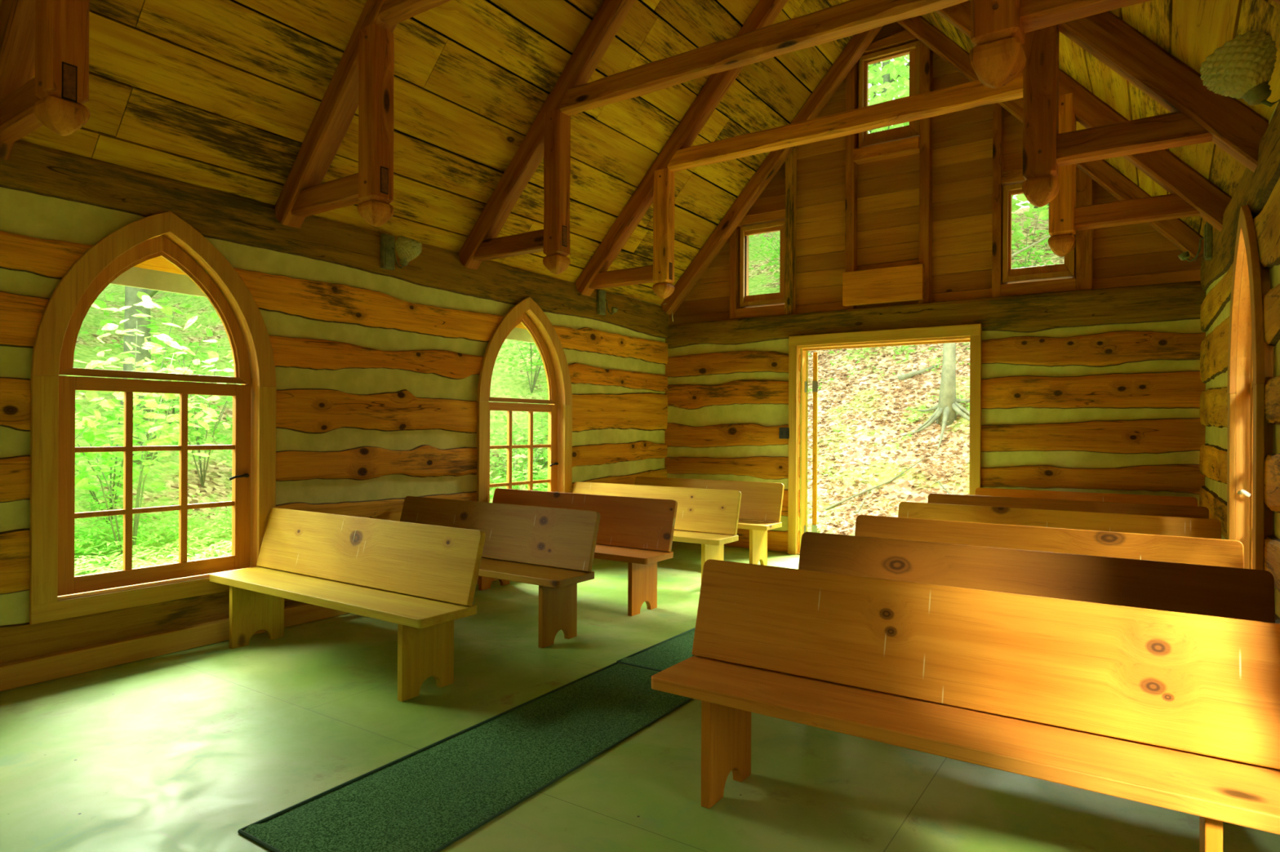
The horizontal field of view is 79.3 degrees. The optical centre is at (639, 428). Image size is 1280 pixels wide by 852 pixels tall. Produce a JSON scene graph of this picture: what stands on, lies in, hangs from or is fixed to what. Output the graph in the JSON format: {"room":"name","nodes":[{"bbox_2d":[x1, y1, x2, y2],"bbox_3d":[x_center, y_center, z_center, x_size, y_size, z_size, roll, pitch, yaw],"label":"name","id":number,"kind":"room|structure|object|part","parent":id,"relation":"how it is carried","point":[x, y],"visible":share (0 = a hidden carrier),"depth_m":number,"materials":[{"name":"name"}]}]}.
{"room":"church","nodes":[
{"label":"church","id":0,"kind":"room"},
{"bbox_2d":[0,139,668,664],"bbox_3d":[-2.453,-0.068,4.655,0.192,2.652,9.550,0,0,34],"label":"wall","id":1,"kind":"structure","parent":0,"point":[378,369],"depth_m":5.11,"materials":[{"name":"brown wood"}]},
{"bbox_2d":[29,211,276,624],"bbox_3d":[-2.669,-0.121,4.297,0.197,2.144,1.240,0,0,34],"label":"window","id":2,"kind":"structure","parent":1,"relation":"in","point":[55,593],"depth_m":4.17,"materials":[{"name":"brown wood"}]},
{"bbox_3d":[-2.769,-0.724,3.993,0.027,0.939,0.620,0,0,34],"label":"arched casing","id":3,"kind":"part","parent":2,"relation":"part of","materials":[{"name":"brown wood"}]},
{"bbox_3d":[-2.811,-0.664,4.089,0.040,0.817,0.508,0,0,34],"label":"arched light frame","id":4,"kind":"part","parent":2,"relation":"part of","materials":[{"name":"brown wood"}]},
{"bbox_3d":[-2.604,0.905,4.250,0.026,0.094,1.240,0,0,34],"label":"casing","id":5,"kind":"part","parent":2,"relation":"part of","materials":[{"name":"brown wood"}]},
{"bbox_3d":[-2.675,0.872,4.298,0.194,0.030,1.024,0,0,34],"label":"sill","id":6,"kind":"part","parent":2,"relation":"part of","materials":[{"name":"brown wood"}]},
{"bbox_3d":[-2.526,-0.662,4.509,0.040,0.817,0.508,0,0,34],"label":"arched light frame","id":7,"kind":"part","parent":2,"relation":"part of","materials":[{"name":"brown wood"}]},
{"bbox_3d":[-2.421,-0.722,4.506,0.027,0.939,0.620,0,0,34],"label":"arched casing","id":8,"kind":"part","parent":2,"relation":"part of","materials":[{"name":"brown wood"}]},
{"bbox_2d":[0,576,497,691],"bbox_3d":[-2.349,1.177,4.611,0.065,0.118,9.400,0,0,34],"label":"baseboard","id":9,"kind":"structure","parent":1,"relation":"attached to","point":[19,673],"depth_m":4.05,"materials":[{"name":"brown wood"}]},
{"bbox_2d":[380,233,422,270],"bbox_3d":[-1.653,-1.238,5.404,0.285,0.241,0.187,0,0,34],"label":"wall sconce","id":10,"kind":"object","parent":1,"relation":"attached to","point":[407,249],"visible":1,"depth_m":5.39,"materials":[{"name":"metal"}]},
{"bbox_3d":[-1.762,-1.239,5.429,0.007,0.208,0.068,0,0,34],"label":"raised panel","id":11,"kind":"part","parent":10,"relation":"part of","materials":[{"name":"metal"}]},
{"bbox_3d":[-1.699,-1.196,5.429,0.107,0.156,0.022,0,0,23],"label":"arm","id":12,"kind":"part","parent":10,"relation":"part of","materials":[{"name":"metal"}]},
{"bbox_3d":[-1.611,-1.252,5.376,0.183,0.181,0.187,0,0,34],"label":"lamp shade","id":13,"kind":"part","parent":10,"relation":"part of","materials":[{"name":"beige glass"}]},
{"bbox_2d":[476,297,572,502],"bbox_3d":[-1.035,-0.086,6.705,0.197,2.091,1.174,0,0,34],"label":"window","id":14,"kind":"structure","parent":1,"relation":"in","point":[526,312],"depth_m":6.80,"materials":[{"name":"brown wood"}]},
{"bbox_3d":[-1.126,-0.673,6.415,0.027,0.918,0.587,0,0,34],"label":"arched casing","id":15,"kind":"part","parent":14,"relation":"part of","materials":[{"name":"brown wood"}]},
{"bbox_3d":[-1.169,-0.617,6.509,0.040,0.804,0.478,0,0,34],"label":"arched light frame","id":16,"kind":"part","parent":14,"relation":"part of","materials":[{"name":"brown wood"}]},
{"bbox_3d":[-0.901,-0.616,6.905,0.040,0.804,0.478,0,0,34],"label":"arched light frame","id":17,"kind":"part","parent":14,"relation":"part of","materials":[{"name":"brown wood"}]},
{"bbox_3d":[-0.797,-0.671,6.900,0.027,0.918,0.587,0,0,34],"label":"arched casing","id":18,"kind":"part","parent":14,"relation":"part of","materials":[{"name":"brown wood"}]},
{"bbox_2d":[596,289,617,315],"bbox_3d":[-0.309,-1.221,7.479,0.195,0.241,0.102,0,0,25],"label":"wall sconce","id":19,"kind":"object","parent":1,"relation":"attached to","point":[602,301],"visible":1,"depth_m":7.48,"materials":[{"name":"metal"}]},
{"bbox_3d":[-0.358,-1.222,7.498,0.007,0.208,0.068,0,0,34],"label":"raised panel","id":20,"kind":"part","parent":19,"relation":"part of","materials":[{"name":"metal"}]},
{"bbox_3d":[-0.295,-1.179,7.498,0.107,0.156,0.022,0,0,23],"label":"arm","id":21,"kind":"part","parent":19,"relation":"part of","materials":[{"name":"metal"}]},
{"bbox_2d":[0,541,1279,851],"bbox_3d":[-0.230,1.309,3.233,5.240,0.120,9.700,0,0,34],"label":"floor","id":22,"kind":"structure","parent":0,"point":[183,751],"depth_m":2.88,"materials":[{"name":"paint"}]},
{"bbox_2d":[209,507,485,702],"bbox_3d":[-1.604,0.865,4.072,1.820,0.754,0.402,0,0,34],"label":"bench","id":23,"kind":"object","parent":22,"relation":"on","point":[421,579],"visible":1,"depth_m":3.99,"materials":[{"name":"brown wood"}]},
{"bbox_3d":[-2.211,1.059,4.461,0.034,0.360,0.310,0,0,34],"label":"leg","id":24,"kind":"part","parent":23,"relation":"part of","materials":[{"name":"brown wood"}]},
{"bbox_3d":[-1.620,0.861,4.048,1.820,0.042,0.345,0,0,34],"label":"seat","id":25,"kind":"part","parent":23,"relation":"part of","materials":[{"name":"brown wood"}]},
{"bbox_3d":[-1.525,0.664,4.187,1.812,0.351,0.124,0,0,34],"label":"backrest","id":26,"kind":"part","parent":23,"relation":"part of","materials":[{"name":"brown wood"}]},
{"bbox_3d":[-1.007,1.065,3.644,0.034,0.360,0.310,0,0,34],"label":"leg","id":27,"kind":"part","parent":23,"relation":"part of","materials":[{"name":"brown wood"}]},
{"bbox_2d":[237,662,693,851],"bbox_3d":[-0.432,1.242,3.065,0.647,0.012,2.055,0,0,34],"label":"carpet runner","id":28,"kind":"object","parent":22,"relation":"on","point":[430,797],"visible":0.93,"depth_m":2.75,"materials":[{"name":"green carpet"}]},
{"bbox_2d":[400,496,600,648],"bbox_3d":[-1.066,0.868,4.927,1.750,0.754,0.402,0,0,34],"label":"bench","id":29,"kind":"object","parent":22,"relation":"on","point":[553,549],"visible":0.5,"depth_m":4.72,"materials":[{"name":"brown wood"}]},
{"bbox_3d":[-0.987,0.666,5.042,1.742,0.351,0.124,0,0,34],"label":"backrest","id":30,"kind":"part","parent":29,"relation":"part of","materials":[{"name":"brown wood"}]},
{"bbox_3d":[-1.082,0.864,4.904,1.750,0.042,0.345,0,0,34],"label":"seat","id":31,"kind":"part","parent":29,"relation":"part of","materials":[{"name":"brown wood"}]},
{"bbox_3d":[-0.477,1.068,4.505,0.034,0.360,0.310,0,0,34],"label":"leg","id":32,"kind":"part","parent":29,"relation":"part of","materials":[{"name":"brown wood"}]},
{"bbox_2d":[478,488,677,616],"bbox_3d":[-0.565,0.870,5.675,1.740,0.754,0.402,0,0,34],"label":"bench","id":33,"kind":"object","parent":22,"relation":"on","point":[638,532],"visible":0.7,"depth_m":5.43,"materials":[{"name":"brown wood"}]},
{"bbox_3d":[-1.139,1.065,6.042,0.034,0.360,0.310,0,0,34],"label":"leg","id":34,"kind":"part","parent":33,"relation":"part of","materials":[{"name":"brown wood"}]},
{"bbox_3d":[-0.486,0.669,5.790,1.732,0.351,0.124,0,0,34],"label":"backrest","id":35,"kind":"part","parent":33,"relation":"part of","materials":[{"name":"brown wood"}]},
{"bbox_3d":[-0.581,0.866,5.651,1.740,0.042,0.345,0,0,34],"label":"seat","id":36,"kind":"part","parent":33,"relation":"part of","materials":[{"name":"brown wood"}]},
{"bbox_3d":[0.020,1.070,5.255,0.034,0.360,0.310,0,0,34],"label":"leg","id":37,"kind":"part","parent":33,"relation":"part of","materials":[{"name":"brown wood"}]},
{"bbox_2d":[616,627,695,671],"bbox_3d":[1.115,1.250,5.420,0.640,0.012,3.570,0,0,34],"label":"carpet runner","id":38,"kind":"object","parent":22,"relation":"on","point":[662,655],"visible":0.06,"depth_m":4.24,"materials":[{"name":"green carpet"}]},
{"bbox_2d":[572,481,742,580],"bbox_3d":[0.001,0.873,6.499,1.710,0.754,0.402,0,0,34],"label":"bench","id":39,"kind":"object","parent":22,"relation":"on","point":[708,517],"visible":0.35,"depth_m":6.29,"materials":[{"name":"brown wood"}]},
{"bbox_3d":[0.080,0.672,6.614,1.702,0.351,0.124,0,0,34],"label":"backrest","id":40,"kind":"part","parent":39,"relation":"part of","materials":[{"name":"brown wood"}]},
{"bbox_3d":[-0.015,0.869,6.476,1.710,0.042,0.345,0,0,34],"label":"seat","id":41,"kind":"part","parent":39,"relation":"part of","materials":[{"name":"brown wood"}]},
{"bbox_3d":[0.573,1.073,6.089,0.034,0.360,0.310,0,0,34],"label":"leg","id":42,"kind":"part","parent":39,"relation":"part of","materials":[{"name":"brown wood"}]},
{"bbox_2d":[634,476,784,565],"bbox_3d":[0.533,0.876,7.346,1.640,0.754,0.402,0,0,34],"label":"bench","id":43,"kind":"object","parent":22,"relation":"on","point":[761,504],"visible":0.5,"depth_m":7.09,"materials":[{"name":"brown wood"}]},
{"bbox_3d":[0.612,0.675,7.461,1.632,0.351,0.124,0,0,34],"label":"backrest","id":44,"kind":"part","parent":43,"relation":"part of","materials":[{"name":"brown wood"}]},
{"bbox_3d":[1.068,1.076,6.961,0.034,0.360,0.310,0,0,34],"label":"leg","id":45,"kind":"part","parent":43,"relation":"part of","materials":[{"name":"brown wood"}]},
{"bbox_3d":[0.517,0.872,7.323,1.640,0.042,0.345,0,0,34],"label":"seat","id":46,"kind":"part","parent":43,"relation":"part of","materials":[{"name":"brown wood"}]},
{"bbox_2d":[651,559,1279,851],"bbox_3d":[0.893,0.878,2.293,1.810,0.754,0.402,0,0,34],"label":"bench","id":47,"kind":"object","parent":22,"relation":"on","point":[1171,710],"visible":1,"depth_m":2.25,"materials":[{"name":"brown wood"}]},
{"bbox_3d":[0.302,1.072,2.671,0.034,0.360,0.310,0,0,34],"label":"leg","id":48,"kind":"part","parent":47,"relation":"part of","materials":[{"name":"brown wood"}]},
{"bbox_3d":[0.877,0.874,2.269,1.810,0.042,0.345,0,0,34],"label":"seat","id":49,"kind":"part","parent":47,"relation":"part of","materials":[{"name":"brown wood"}]},
{"bbox_3d":[0.972,0.676,2.408,1.802,0.351,0.124,0,0,34],"label":"backrest","id":50,"kind":"part","parent":47,"relation":"part of","materials":[{"name":"brown wood"}]},
{"bbox_3d":[1.415,1.077,1.916,0.034,0.360,0.310,0,0,34],"label":"leg","id":51,"kind":"part","parent":47,"relation":"part of","materials":[{"name":"brown wood"}]},
{"bbox_2d":[798,532,1275,622],"bbox_3d":[1.419,0.880,3.095,1.780,0.754,0.402,0,0,34],"label":"bench","id":52,"kind":"object","parent":22,"relation":"on","point":[1241,593],"visible":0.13,"depth_m":3.10,"materials":[{"name":"brown wood"}]},
{"bbox_2d":[854,515,1244,568],"bbox_3d":[1.896,0.883,3.847,1.785,0.754,0.402,0,0,34],"label":"bench","id":53,"kind":"object","parent":22,"relation":"on","point":[1168,548],"visible":0.11,"depth_m":3.88,"materials":[{"name":"brown wood"}]},
{"bbox_2d":[897,502,1221,539],"bbox_3d":[2.420,0.885,4.676,1.782,0.754,0.402,0,0,34],"label":"bench","id":54,"kind":"object","parent":22,"relation":"on","point":[1100,522],"visible":0.14,"depth_m":4.73,"materials":[{"name":"brown wood"}]},
{"bbox_2d":[928,493,1208,519],"bbox_3d":[2.879,0.888,5.380,1.770,0.754,0.402,0,0,34],"label":"bench","id":55,"kind":"object","parent":22,"relation":"on","point":[1192,512],"visible":0.16,"depth_m":5.44,"materials":[{"name":"brown wood"}]},
{"bbox_2d":[974,488,1197,506],"bbox_3d":[3.422,0.890,6.051,1.555,0.754,0.402,0,0,34],"label":"bench","id":56,"kind":"object","parent":22,"relation":"on","point":[1050,495],"visible":0.2,"depth_m":6.14,"materials":[{"name":"brown wood"}]},
{"bbox_2d":[0,0,1279,343],"bbox_3d":[-0.416,-2.510,3.161,5.855,3.396,10.350,0,0,34],"label":"ceiling","id":57,"kind":"structure","parent":0,"point":[225,96],"depth_m":4.89,"materials":[{"name":"brown wood"}]},
{"bbox_2d":[0,0,90,159],"bbox_3d":[-0.913,-2.501,2.157,5.246,3.187,0.154,0,0,34],"label":"roof truss","id":58,"kind":"object","parent":57,"relation":"attached to","point":[49,39],"visible":1,"depth_m":3.12,"materials":[{"name":"red wood"}]},
{"bbox_3d":[-2.334,-1.753,3.119,0.144,0.874,0.144,0,0,34],"label":"hanging post","id":59,"kind":"part","parent":58,"relation":"part of","materials":[{"name":"red wood"}]},
{"bbox_2d":[274,0,1279,228],"bbox_3d":[-0.102,-2.524,3.395,5.197,3.133,0.154,0,0,34],"label":"roof truss","id":60,"kind":"object","parent":57,"relation":"attached to","point":[363,78],"visible":1,"depth_m":4.27,"materials":[{"name":"red wood"}]},
{"bbox_3d":[-1.478,-1.740,4.327,0.144,0.957,0.144,0,0,34],"label":"hanging post","id":61,"kind":"part","parent":60,"relation":"part of","materials":[{"name":"red wood"}]},
{"bbox_3d":[1.174,-1.647,2.528,0.144,0.798,0.144,0,0,34],"label":"hanging post","id":62,"kind":"part","parent":60,"relation":"part of","materials":[{"name":"red wood"}]},
{"bbox_2d":[458,0,1268,275],"bbox_3d":[0.725,-2.547,4.659,5.147,3.079,0.154,0,0,34],"label":"roof truss","id":63,"kind":"object","parent":57,"relation":"attached to","point":[1197,115],"visible":0.97,"depth_m":4.23,"materials":[{"name":"red wood"}]},
{"bbox_3d":[-0.597,-1.748,5.554,0.144,1.021,0.144,0,0,34],"label":"hanging post","id":64,"kind":"part","parent":63,"relation":"part of","materials":[{"name":"red wood"}]},
{"bbox_3d":[1.978,-1.662,3.807,0.144,0.876,0.144,0,0,34],"label":"hanging post","id":65,"kind":"part","parent":63,"relation":"part of","materials":[{"name":"red wood"}]},
{"bbox_2d":[574,0,1231,299],"bbox_3d":[1.520,-2.569,5.872,5.099,3.026,0.154,0,0,34],"label":"roof truss","id":66,"kind":"object","parent":57,"relation":"attached to","point":[1192,194],"visible":0.78,"depth_m":5.65,"materials":[{"name":"red wood"}]},
{"bbox_3d":[0.209,-1.753,6.760,0.144,0.980,0.144,0,0,34],"label":"hanging post","id":67,"kind":"part","parent":66,"relation":"part of","materials":[{"name":"red wood"}]},
{"bbox_3d":[2.755,-1.698,5.032,0.144,0.895,0.144,0,0,34],"label":"hanging post","id":68,"kind":"part","parent":66,"relation":"part of","materials":[{"name":"red wood"}]},
{"bbox_2d":[660,15,1204,315],"bbox_3d":[2.280,-2.656,7.169,4.900,2.844,0.130,0,0,34],"label":"rafters","id":69,"kind":"object","parent":57,"relation":"attached to","point":[1176,231],"visible":0.68,"depth_m":7.29,"materials":[{"name":"red wood"}]},
{"bbox_2d":[664,22,1205,552],"bbox_3d":[2.362,-1.392,7.264,5.695,5.348,0.215,0,0,34],"label":"wall","id":70,"kind":"structure","parent":0,"point":[1095,390],"depth_m":6.98,"materials":[{"name":"brown wood"}]},
{"bbox_2d":[739,220,785,307],"bbox_3d":[1.309,-1.693,8.030,0.535,0.840,0.130,0,0,34],"label":"window","id":71,"kind":"structure","parent":70,"relation":"in","point":[746,300],"depth_m":8.03,"materials":[{"name":"brown wood"}]},
{"bbox_2d":[778,427,789,439],"bbox_3d":[1.448,0.051,7.732,0.115,0.112,0.016,0,0,34],"label":"outlet","id":72,"kind":"object","parent":70,"relation":"attached to","point":[784,433],"visible":1,"depth_m":7.73,"materials":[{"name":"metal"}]},
{"bbox_2d":[787,324,982,555],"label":"door frame","id":73,"kind":"structure","parent":70,"relation":"in","point":[971,333],"depth_m":7.50,"materials":[{"name":"brown wood"}]},
{"bbox_3d":[1.526,0.222,7.695,0.085,2.072,0.040,0,0,34],"label":"casing","id":74,"kind":"part","parent":73,"relation":"part of","materials":[{"name":"brown wood"}]},
{"bbox_3d":[2.233,-0.861,7.218,1.783,0.100,0.042,0,0,34],"label":"head casing","id":75,"kind":"part","parent":73,"relation":"part of","materials":[{"name":"brown wood"}]},
{"bbox_3d":[2.929,0.229,6.743,0.088,2.072,0.040,0,0,34],"label":"casing","id":76,"kind":"part","parent":73,"relation":"part of","materials":[{"name":"brown wood"}]},
{"bbox_2d":[858,40,919,147],"bbox_3d":[2.374,-3.133,7.313,0.570,0.870,0.130,0,0,34],"label":"window","id":77,"kind":"structure","parent":70,"relation":"in","point":[913,49],"depth_m":7.27,"materials":[{"name":"brown wood"}]},
{"bbox_2d":[1002,182,1075,284],"bbox_3d":[3.411,-1.683,6.604,0.545,0.840,0.130,0,0,34],"label":"window","id":78,"kind":"structure","parent":70,"relation":"in","point":[1066,270],"depth_m":6.66,"materials":[{"name":"brown wood"}]},
{"bbox_2d":[1199,101,1279,623],"bbox_3d":[1.785,-0.021,1.780,0.196,2.599,9.562,0,0,32],"label":"wall","id":79,"kind":"structure","parent":0,"point":[1260,189],"depth_m":4.04,"materials":[{"name":"brown wood"}]},
{"bbox_2d":[1177,222,1213,262],"bbox_3d":[3.689,-1.231,5.129,0.197,0.241,0.102,0,0,44],"label":"wall sconce","id":80,"kind":"object","parent":79,"relation":"attached to","point":[1208,228],"visible":0.95,"depth_m":5.05,"materials":[{"name":"metal"}]},
{"bbox_3d":[3.701,-1.188,5.149,0.022,0.156,0.107,0,0,-44],"label":"arm","id":81,"kind":"part","parent":80,"relation":"part of","materials":[{"name":"metal"}]},
{"bbox_3d":[3.725,-1.231,5.090,0.007,0.208,0.068,0,0,32],"label":"raised panel","id":82,"kind":"part","parent":80,"relation":"part of","materials":[{"name":"metal"}]},
{"bbox_2d":[1199,29,1279,106],"bbox_3d":[1.817,-1.055,2.265,0.291,0.241,0.194,0,0,34],"label":"wall sconce","id":83,"kind":"object","parent":79,"relation":"attached to","point":[1242,68],"visible":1,"depth_m":2.24,"materials":[{"name":"wicker"}]},
{"bbox_3d":[1.861,-1.012,2.238,0.106,0.156,0.023,0,0,23],"label":"arm","id":84,"kind":"part","parent":83,"relation":"part of","materials":[{"name":"metal"}]},
{"bbox_2d":[1226,204,1273,569],"bbox_3d":[2.850,-0.022,3.508,0.197,2.004,1.061,0,0,32],"label":"window","id":85,"kind":"structure","parent":79,"relation":"in","point":[1250,359],"depth_m":3.80,"materials":[{"name":"brown wood"}]},
{"bbox_3d":[2.922,-0.600,3.778,0.027,0.849,0.531,0,0,32],"label":"arched casing","id":86,"kind":"part","parent":85,"relation":"part of","materials":[{"name":"brown wood"}]},
{"bbox_3d":[2.967,-0.547,3.684,0.040,0.742,0.427,0,0,32],"label":"arched light frame","id":87,"kind":"part","parent":85,"relation":"part of","materials":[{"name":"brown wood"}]},
{"bbox_3d":[2.639,-0.601,3.329,0.027,0.849,0.531,0,0,32],"label":"arched casing","id":88,"kind":"part","parent":85,"relation":"part of","materials":[{"name":"brown wood"}]},
{"label":"outside","id":89,"kind":"structure","parent":0,"visible":0},
{"bbox_2d":[58,207,1064,575],"bbox_3d":[0.657,-6.829,15.094,52.080,16.906,43.680,0,0,34],"label":"ground","id":90,"kind":"structure","parent":89,"point":[217,481],"depth_m":10.98,"materials":[{"name":"plant"}]},
{"bbox_2d":[75,392,124,494],"bbox_3d":[-5.638,0.372,6.337,2.568,1.876,2.245,0,0,20],"label":"shrub","id":91,"kind":"object","parent":90,"relation":"on","point":[112,462],"visible":0.1,"depth_m":6.95,"materials":[{"name":"green plant"}]},
{"bbox_2d":[75,355,195,524],"bbox_3d":[-5.774,0.105,7.965,2.057,1.880,2.607,0,0,-30],"label":"shrub","id":92,"kind":"object","parent":90,"relation":"on","point":[118,488],"visible":0.21,"depth_m":8.09,"materials":[{"name":"green plant"}]},
{"bbox_2d":[115,286,159,465],"bbox_3d":[-6.409,-3.886,9.846,4.796,8.673,6.076,0,0,34],"label":"tree","id":93,"kind":"object","parent":90,"relation":"on","point":[131,298],"visible":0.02,"depth_m":9.52,"materials":[{"name":"grey plant"}]},
{"bbox_2d":[94,292,204,316],"bbox_3d":[-8.680,-5.135,11.229,6.592,8.689,6.553,0,0,3],"label":"tree","id":94,"kind":"object","parent":90,"relation":"on","point":[108,297],"visible":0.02,"depth_m":13.48,"materials":[{"name":"green plant"}]},
{"bbox_2d":[80,320,224,425],"bbox_3d":[-6.887,-0.721,11.015,1.798,1.468,1.939,0,0,34],"label":"shrub","id":95,"kind":"object","parent":90,"relation":"on","point":[99,331],"visible":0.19,"depth_m":10.93,"materials":[{"name":"green plant"}]},
{"bbox_2d":[66,291,239,567],"bbox_3d":[-5.003,0.010,7.235,2.388,3.036,3.068,0,0,-39],"label":"shrub","id":96,"kind":"object","parent":90,"relation":"on","point":[93,432],"visible":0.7,"depth_m":7.10,"materials":[{"name":"green plant"}]},
{"bbox_2d":[113,334,235,487],"bbox_3d":[-5.452,-0.217,9.537,1.591,1.919,1.793,0,0,-23],"label":"shrub","id":97,"kind":"object","parent":90,"relation":"on","point":[208,439],"visible":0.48,"depth_m":9.57,"materials":[{"name":"green plant"}]},
{"bbox_2d":[206,350,238,384],"bbox_3d":[-3.905,0.312,8.149,1.351,2.302,0.901,0,0,34],"label":"sapling","id":98,"kind":"object","parent":90,"relation":"on","point":[229,355],"visible":0.02,"depth_m":8.26,"materials":[{"name":"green plant"}]},
{"bbox_2d":[74,382,548,576],"bbox_3d":[-2.905,0.195,8.771,4.217,2.601,11.538,0,0,34],"label":"grass","id":99,"kind":"structure","parent":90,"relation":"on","point":[99,566],"depth_m":7.45,"materials":[{"name":"green plant"}]},
{"bbox_2d":[489,415,506,440],"bbox_3d":[-3.222,0.146,12.287,2.120,1.738,1.917,0,0,-13],"label":"shrub","id":100,"kind":"object","parent":90,"relation":"on","point":[504,418],"visible":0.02,"depth_m":11.99,"materials":[{"name":"green plant"}]},
{"bbox_2d":[489,426,547,500],"bbox_3d":[-1.663,0.695,10.927,1.800,1.556,2.838,0,0,-2],"label":"shrub","id":101,"kind":"object","parent":90,"relation":"on","point":[495,480],"visible":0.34,"depth_m":10.83,"materials":[{"name":"green plant"}]},
{"bbox_2d":[489,411,548,473],"bbox_3d":[-1.385,0.178,12.001,1.682,1.201,2.539,0,0,-30],"label":"shrub","id":102,"kind":"object","parent":90,"relation":"on","point":[541,433],"visible":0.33,"depth_m":12.08,"materials":[{"name":"green plant"}]},
{"bbox_2d":[496,340,546,393],"bbox_3d":[-1.838,-1.527,14.310,1.891,1.815,2.430,0,0,34],"label":"shrub","id":103,"kind":"object","parent":90,"relation":"on","point":[540,360],"visible":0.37,"depth_m":14.11,"materials":[{"name":"green plant"}]},
{"bbox_2d":[748,232,779,288],"bbox_3d":[2.840,-3.425,15.785,2.132,1.518,1.705,0,0,-44],"label":"shrub","id":104,"kind":"object","parent":90,"relation":"on","point":[770,264],"visible":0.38,"depth_m":15.71,"materials":[{"name":"green plant"}]},
{"bbox_2d":[824,457,924,510],"bbox_3d":[2.880,0.679,9.377,1.354,0.627,0.080,0,0,-13],"label":"fallen branch","id":105,"kind":"object","parent":90,"relation":"on","point":[878,486],"visible":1,"depth_m":9.29,"materials":[{"name":"brown wood"}]},
{"bbox_2d":[867,62,902,133],"bbox_3d":[7.577,-10.442,24.080,5.518,9.126,4.474,0,0,43],"label":"tree","id":106,"kind":"object","parent":90,"relation":"on","point":[870,81],"visible":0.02,"depth_m":23.38,"materials":[{"name":"green plant"}]},
{"bbox_2d":[807,342,969,534],"bbox_3d":[3.826,-0.084,10.090,6.285,3.198,5.282,0,0,34],"label":"leaf litter","id":107,"kind":"object","parent":90,"relation":"on","point":[961,350],"visible":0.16,"depth_m":10.51,"materials":[{"name":"brown plant"}]},
{"bbox_2d":[853,491,869,513],"bbox_3d":[2.574,0.865,8.978,0.270,0.241,0.027,0,0,-38],"label":"fallen branch","id":108,"kind":"object","parent":107,"relation":"on","point":[861,506],"visible":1,"depth_m":8.97,"materials":[{"name":"beige wood"}]},
{"bbox_2d":[807,343,969,535],"bbox_3d":[4.017,-0.309,10.416,6.549,3.250,5.300,0,0,34],"label":"seedlings","id":109,"kind":"object","parent":90,"relation":"on","point":[907,355],"visible":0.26,"depth_m":11.29,"materials":[{"name":"green plant"}]},
{"bbox_2d":[868,56,909,132],"bbox_3d":[8.565,-9.073,18.819,8.044,8.497,7.764,0,0,34],"label":"tree","id":110,"kind":"object","parent":90,"relation":"on","point":[879,65],"visible":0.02,"depth_m":17.99,"materials":[{"name":"green plant"}]},
{"bbox_2d":[870,60,909,132],"bbox_3d":[5.799,-9.472,18.458,5.787,10.538,7.465,0,0,-9],"label":"tree","id":111,"kind":"object","parent":90,"relation":"on","point":[886,77],"visible":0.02,"depth_m":17.64,"materials":[{"name":"green plant"}]},
{"bbox_2d":[897,364,939,380],"bbox_3d":[4.113,-0.814,11.393,0.600,0.262,0.088,0,0,6],"label":"fallen branch","id":112,"kind":"object","parent":90,"relation":"on","point":[908,375],"visible":1,"depth_m":11.37,"materials":[{"name":"grey wood"}]},
{"bbox_2d":[937,481,951,494],"bbox_3d":[3.656,0.862,8.506,0.101,0.467,1.219,0,0,-18],"label":"fallen branch","id":113,"kind":"object","parent":90,"relation":"on","point":[947,491],"visible":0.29,"depth_m":8.93,"materials":[{"name":"brown wood"}]},
{"bbox_2d":[867,56,1048,243],"bbox_3d":[5.116,-6.121,12.786,6.169,8.296,6.499,0,0,34],"label":"tree","id":114,"kind":"object","parent":90,"relation":"on","point":[877,99],"visible":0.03,"depth_m":13.91,"materials":[{"name":"green plant"}]},
{"bbox_2d":[879,54,1050,451],"bbox_3d":[4.508,-3.335,10.156,5.375,7.299,4.020,0,0,44],"label":"tree","id":115,"kind":"object","parent":90,"relation":"on","point":[948,405],"visible":0.11,"depth_m":10.15,"materials":[{"name":"grey plant"}]},
{"bbox_2d":[1014,194,1048,219],"bbox_3d":[7.261,-6.947,10.361,5.750,10.299,4.626,0,0,-34],"label":"leaves","id":116,"kind":"object","parent":90,"relation":"on","point":[1021,197],"visible":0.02,"depth_m":11.03,"materials":[{"name":"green plant"}]},
{"bbox_2d":[1011,207,1059,268],"bbox_3d":[6.270,-2.864,12.620,1.705,1.595,2.697,0,0,6],"label":"shrub","id":117,"kind":"object","parent":90,"relation":"on","point":[1039,252],"visible":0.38,"depth_m":12.32,"materials":[{"name":"green plant"}]}
]}

